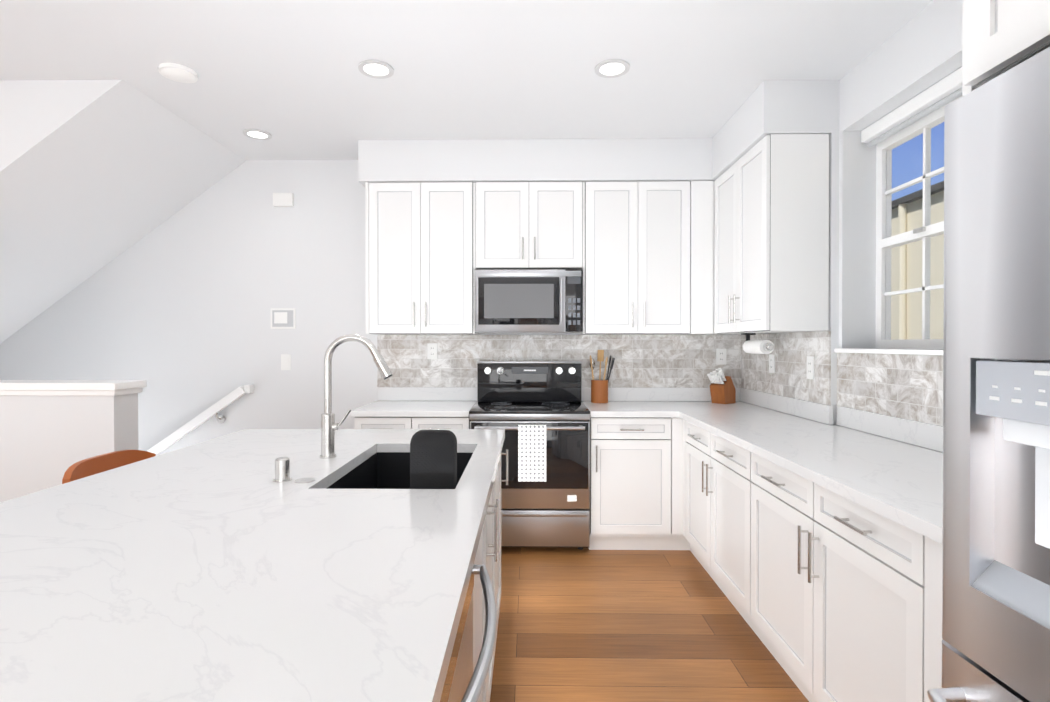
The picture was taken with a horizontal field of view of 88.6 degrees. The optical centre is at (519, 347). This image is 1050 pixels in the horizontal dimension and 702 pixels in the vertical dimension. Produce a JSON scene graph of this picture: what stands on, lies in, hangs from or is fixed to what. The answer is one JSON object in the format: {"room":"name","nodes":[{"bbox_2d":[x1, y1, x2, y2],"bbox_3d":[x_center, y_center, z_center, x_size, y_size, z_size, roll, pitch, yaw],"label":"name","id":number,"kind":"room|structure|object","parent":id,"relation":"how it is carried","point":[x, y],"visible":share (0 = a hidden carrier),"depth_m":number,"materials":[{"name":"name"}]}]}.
{"room":"kitchen","nodes":[
{"label":"kitchen","id":0,"kind":"room"},
{"bbox_2d":[0,80,245,502],"bbox_3d":[-3.842,-0.051,3.485,3.509,2.739,1.279,0,0,1],"label":"wall","id":1,"kind":"structure","parent":0,"point":[96,176],"depth_m":3.11,"materials":[{"name":"white paint"}]},
{"bbox_2d":[0,160,577,455],"bbox_3d":[-1.957,-0.056,4.173,7.660,2.740,0.150,0,0,1],"label":"wall","id":2,"kind":"structure","parent":0,"point":[174,310],"depth_m":4.10,"materials":[{"name":"white paint"}]},
{"bbox_2d":[148,385,253,455],"bbox_3d":[-2.610,0.691,4.068,1.173,0.821,0.088,0,0,1],"label":"stair handrail","id":3,"kind":"object","parent":2,"relation":"attached to","point":[199,420],"visible":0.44,"depth_m":4.02,"materials":[{"name":"white painted wood"},{"name":"brushed nickel"}]},
{"bbox_2d":[273,193,293,206],"bbox_3d":[-1.789,-1.120,4.070,0.150,0.100,0.037,0,0,1],"label":"door chime","id":4,"kind":"object","parent":2,"relation":"attached to","point":[283,199],"visible":0.94,"depth_m":4.05,"materials":[{"name":"white plastic"}]},
{"bbox_2d":[271,308,295,328],"bbox_3d":[-1.798,-0.223,4.088,0.190,0.155,0.012,0,0,1],"label":"wall panel","id":5,"kind":"object","parent":2,"relation":"attached to","point":[283,318],"visible":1,"depth_m":4.08,"materials":[{"name":"white plastic"}]},
{"bbox_2d":[281,354,290,369],"bbox_3d":[-1.778,0.110,4.091,0.075,0.120,0.008,0,0,1],"label":"light switch","id":6,"kind":"object","parent":2,"relation":"attached to","point":[285,361],"visible":1,"depth_m":4.09,"materials":[{"name":"white plastic"}]},
{"bbox_2d":[365,181,714,334],"bbox_3d":[0.142,-0.620,3.854,2.408,1.046,0.394,0,0,1],"label":"upper cabinet","id":7,"kind":"object","parent":2,"relation":"attached to","point":[640,254],"visible":1,"depth_m":3.70,"materials":[{"name":"white wood"}]},
{"bbox_2d":[475,269,582,332],"bbox_3d":[0.066,-0.322,3.835,0.731,0.428,0.438,0,0,1],"label":"microwave","id":8,"kind":"object","parent":7,"relation":"attached to","point":[532,301],"visible":1,"depth_m":3.66,"materials":[{"name":"silver metal"}]},
{"bbox_2d":[377,335,740,387],"bbox_3d":[0.292,0.100,4.060,2.741,0.396,0.009,0,0,1],"label":"backsplash","id":9,"kind":"structure","parent":2,"relation":"attached to","point":[665,361],"depth_m":4.05,"materials":[{"name":"stone"}]},
{"bbox_2d":[427,343,436,358],"bbox_3d":[-0.661,0.025,4.066,0.075,0.120,0.008,0,0,1],"label":"electrical outlet","id":10,"kind":"object","parent":9,"relation":"attached to","point":[431,350],"visible":1,"depth_m":4.06,"materials":[{"name":"white plastic"}]},
{"bbox_2d":[716,349,725,364],"bbox_3d":[1.511,0.065,4.034,0.075,0.120,0.008,0,0,1],"label":"electrical outlet","id":11,"kind":"object","parent":9,"relation":"attached to","point":[720,356],"visible":1,"depth_m":4.03,"materials":[{"name":"white plastic"}]},
{"bbox_2d":[377,387,942,451],"bbox_3d":[0.294,0.358,2.557,2.790,0.100,3.018,0,0,1],"label":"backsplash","id":12,"kind":"structure","parent":2,"relation":"attached to","point":[925,435],"depth_m":3.48,"materials":[{"name":"stone"}]},
{"bbox_2d":[0,0,933,159],"bbox_3d":[-2.017,-1.440,0.169,7.660,0.080,8.240,0,0,1],"label":"ceiling","id":13,"kind":"structure","parent":0,"point":[292,79],"depth_m":2.63,"materials":[{"name":"white paint"}]},
{"bbox_2d":[158,63,197,82],"bbox_3d":[-1.748,-1.401,2.756,0.170,0.032,0.170,0,0,1],"label":"smoke detector","id":14,"kind":"object","parent":13,"relation":"attached to","point":[178,72],"visible":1,"depth_m":2.72,"materials":[{"name":"white plastic"}]},
{"bbox_2d":[243,129,271,139],"bbox_3d":[-1.743,-1.418,3.576,0.176,0.008,0.176,0,0,1],"label":"recessed light","id":15,"kind":"object","parent":13,"relation":"in","point":[257,134],"visible":1,"depth_m":3.58,"materials":[{"name":"white plastic"}]},
{"bbox_2d":[358,60,393,78],"bbox_3d":[-0.728,-1.412,2.730,0.176,0.008,0.176,0,0,1],"label":"recessed light","id":16,"kind":"object","parent":13,"relation":"in","point":[377,69],"visible":1,"depth_m":2.72,"materials":[{"name":"white plastic"}]},
{"bbox_2d":[595,59,629,77],"bbox_3d":[0.468,-1.412,2.723,0.176,0.008,0.176,0,0,1],"label":"recessed light","id":17,"kind":"object","parent":13,"relation":"in","point":[611,68],"visible":1,"depth_m":2.72,"materials":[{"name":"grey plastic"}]},
{"bbox_2d":[358,80,831,186],"bbox_3d":[0.276,-1.282,3.461,2.772,0.278,1.189,0,0,1],"label":"soffit","id":18,"kind":"structure","parent":0,"point":[768,107],"depth_m":3.66,"materials":[{"name":"white paint"}]},
{"bbox_2d":[490,547,808,701],"bbox_3d":[-2.017,1.370,0.187,7.660,0.060,8.240,0,0,1],"label":"floor","id":19,"kind":"structure","parent":0,"point":[575,624],"depth_m":2.48,"materials":[{"name":"brown wood"}]},
{"bbox_2d":[62,450,155,483],"bbox_3d":[-1.439,0.877,2.130,0.465,0.904,0.462,0,0,1],"label":"stool","id":20,"kind":"object","parent":19,"relation":"on","point":[87,467],"visible":0.08,"depth_m":2.12,"materials":[{"name":"orange leather"}]},
{"bbox_2d":[350,401,477,428],"bbox_3d":[-0.701,0.860,3.751,0.764,0.915,0.644,0,0,1],"label":"base cabinet","id":21,"kind":"object","parent":19,"relation":"on","point":[415,415],"visible":0.23,"depth_m":3.47,"materials":[{"name":"white"}]},
{"bbox_2d":[328,434,507,701],"bbox_3d":[-0.558,0.892,1.635,1.054,0.876,2.074,0,0,1],"label":"kitchen island","id":22,"kind":"object","parent":19,"relation":"on","point":[468,678],"depth_m":1.61,"materials":[{"name":"white"}]},
{"bbox_2d":[0,430,503,701],"bbox_3d":[-0.357,0.440,1.632,0.535,0.049,2.148,0,0,1],"label":"island countertop","id":23,"kind":"structure","parent":22,"relation":"on","point":[337,593],"depth_m":0.85,"materials":[{"name":"white stone"}]},
{"bbox_2d":[320,334,392,458],"bbox_3d":[-0.617,0.180,2.029,0.275,0.465,0.060,0,0,1],"label":"faucet","id":24,"kind":"object","parent":23,"relation":"on","point":[328,425],"depth_m":2.02,"materials":[{"name":"silver metal"}]},
{"bbox_2d":[410,430,456,488],"bbox_3d":[-0.266,0.453,1.670,0.140,0.396,0.068,0,0,1],"label":"cutting board","id":25,"kind":"object","parent":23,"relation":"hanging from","point":[433,459],"visible":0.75,"depth_m":1.64,"materials":[{"name":"black plastic"}]},
{"bbox_2d":[469,361,589,549],"bbox_3d":[0.067,0.709,3.693,0.768,1.216,0.688,0,0,1],"label":"range","id":26,"kind":"object","parent":19,"relation":"on","point":[552,510],"visible":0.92,"depth_m":3.42,"materials":[{"name":"grey metal"}]},
{"bbox_2d":[518,425,545,481],"bbox_3d":[0.078,0.655,3.360,0.175,0.350,0.043,0,0,1],"label":"towel","id":27,"kind":"object","parent":26,"relation":"hanging from","point":[531,453],"visible":1,"depth_m":3.34,"materials":[{"name":"white fabric"}]},
{"bbox_2d":[589,417,660,549],"bbox_3d":[0.716,0.879,3.748,0.521,0.878,0.609,0,0,1],"label":"base cabinet","id":28,"kind":"object","parent":19,"relation":"on","point":[625,514],"depth_m":3.45,"materials":[{"name":"white wood"}]},
{"bbox_2d":[673,517,712,578],"bbox_3d":[1.308,0.882,3.154,0.678,0.878,0.601,0,0,1],"label":"base cabinet","id":29,"kind":"object","parent":19,"relation":"on","point":[681,540],"depth_m":3.42,"materials":[{"name":"white wood"}]},
{"bbox_2d":[713,565,740,614],"bbox_3d":[1.335,0.886,2.651,0.609,0.878,0.647,0,0,1],"label":"base cabinet","id":30,"kind":"object","parent":19,"relation":"on","point":[732,592],"depth_m":2.74,"materials":[{"name":"white wood"}]},
{"bbox_2d":[741,585,896,701],"bbox_3d":[1.324,0.890,1.898,0.609,0.878,1.113,0,0,1],"label":"base cabinet","id":31,"kind":"object","parent":19,"relation":"on","point":[837,643],"depth_m":1.77,"materials":[{"name":"white wood"}]},
{"bbox_2d":[581,401,942,584],"bbox_3d":[1.058,0.428,2.540,1.240,0.038,3.007,0,0,1],"label":"countertop","id":32,"kind":"structure","parent":31,"relation":"on","point":[770,497],"depth_m":2.22,"materials":[{"name":"white stone"}]},
{"bbox_2d":[589,350,614,402],"bbox_3d":[0.606,0.208,3.940,0.186,0.385,0.129,0,0,1],"label":"utensil crock","id":33,"kind":"object","parent":32,"relation":"on","point":[599,390],"visible":1,"depth_m":3.90,"materials":[{"name":"brown wood"}]},
{"bbox_2d":[707,368,735,403],"bbox_3d":[1.453,0.271,3.885,0.199,0.258,0.110,0,0,-37],"label":"knife block","id":34,"kind":"object","parent":32,"relation":"on","point":[722,389],"visible":1,"depth_m":3.85,"materials":[{"name":"brown wood"}]},
{"bbox_2d":[897,585,942,701],"bbox_3d":[1.314,0.895,1.220,0.609,0.878,0.369,0,0,1],"label":"base cabinet","id":35,"kind":"object","parent":19,"relation":"on","point":[919,607],"depth_m":1.36,"materials":[{"name":"white wood"}]},
{"bbox_2d":[927,47,1049,701],"bbox_3d":[1.139,0.445,0.549,0.880,1.784,0.900,0,0,1],"label":"refrigerator","id":36,"kind":"object","parent":19,"relation":"on","point":[996,508],"visible":1,"depth_m":0.88,"materials":[{"name":"grey metal"}]},
{"bbox_2d":[764,0,962,424],"bbox_3d":[1.758,-0.030,0.122,0.290,2.740,7.840,0,0,1],"label":"wall","id":37,"kind":"structure","parent":0,"point":[918,53],"depth_m":2.82,"materials":[{"name":"white paint"}]},
{"bbox_2d":[701,134,828,334],"bbox_3d":[1.469,-0.618,3.447,0.364,1.046,1.170,0,0,1],"label":"upper cabinet","id":38,"kind":"object","parent":37,"relation":"attached to","point":[771,233],"visible":0.98,"depth_m":2.87,"materials":[{"name":"white wood"}]},
{"bbox_2d":[741,333,773,353],"bbox_3d":[1.502,-0.029,3.397,0.086,0.132,0.358,0,0,1],"label":"paper towel holder","id":39,"kind":"object","parent":38,"relation":"attached to","point":[758,346],"visible":1,"depth_m":3.33,"materials":[{"name":"white paper"}]},
{"bbox_2d":[741,331,942,425],"bbox_3d":[1.664,0.110,2.530,0.049,0.396,3.010,0,0,1],"label":"backsplash","id":40,"kind":"structure","parent":37,"relation":"attached to","point":[905,386],"depth_m":2.74,"materials":[{"name":"stone"}]},
{"bbox_2d":[769,354,774,372],"bbox_3d":[1.651,0.103,3.525,0.008,0.120,0.075,0,0,1],"label":"electrical outlet","id":41,"kind":"object","parent":40,"relation":"attached to","point":[771,363],"visible":1,"depth_m":3.52,"materials":[{"name":"white plastic"}]},
{"bbox_2d":[807,356,813,378],"bbox_3d":[1.643,0.112,3.045,0.008,0.130,0.075,0,0,1],"label":"electrical outlet","id":42,"kind":"object","parent":40,"relation":"attached to","point":[810,367],"visible":1,"depth_m":3.04,"materials":[{"name":"white plastic"}]},
{"bbox_2d":[834,348,942,354],"bbox_3d":[1.757,0.018,2.215,0.205,0.022,1.265,0,0,1],"label":"window sill","id":43,"kind":"structure","parent":37,"relation":"attached to","point":[897,351],"depth_m":2.40,"materials":[{"name":"white"}]},
{"bbox_2d":[876,95,961,348],"bbox_3d":[1.874,-0.563,2.209,0.070,1.140,1.225,0,0,1],"label":"window","id":44,"kind":"structure","parent":37,"relation":"in","point":[886,241],"depth_m":2.62,"materials":[{"name":"white"}]},
{"bbox_2d":[861,67,961,146],"bbox_3d":[1.813,-1.085,2.207,0.078,0.092,1.215,0,0,1],"label":"blind valance","id":45,"kind":"object","parent":44,"relation":"attached to","point":[941,93],"visible":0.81,"depth_m":2.43,"materials":[{"name":"white"}]},
{"bbox_2d":[962,0,1049,95],"bbox_3d":[1.196,0.107,0.541,0.824,2.459,0.974,0,0,1],"label":"upper cabinet","id":46,"kind":"object","parent":37,"relation":"attached to","point":[999,37],"visible":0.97,"depth_m":0.93,"materials":[{"name":"white wood"}]},
{"label":"outside","id":47,"kind":"structure","parent":0,"visible":0},
{"bbox_2d":[891,181,943,339],"bbox_3d":[7.187,1.140,5.729,4.100,6.330,20.400,0,0,1],"label":"building","id":48,"kind":"structure","parent":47,"point":[906,307],"depth_m":7.17,"materials":[{"name":"beige"}]}
]}

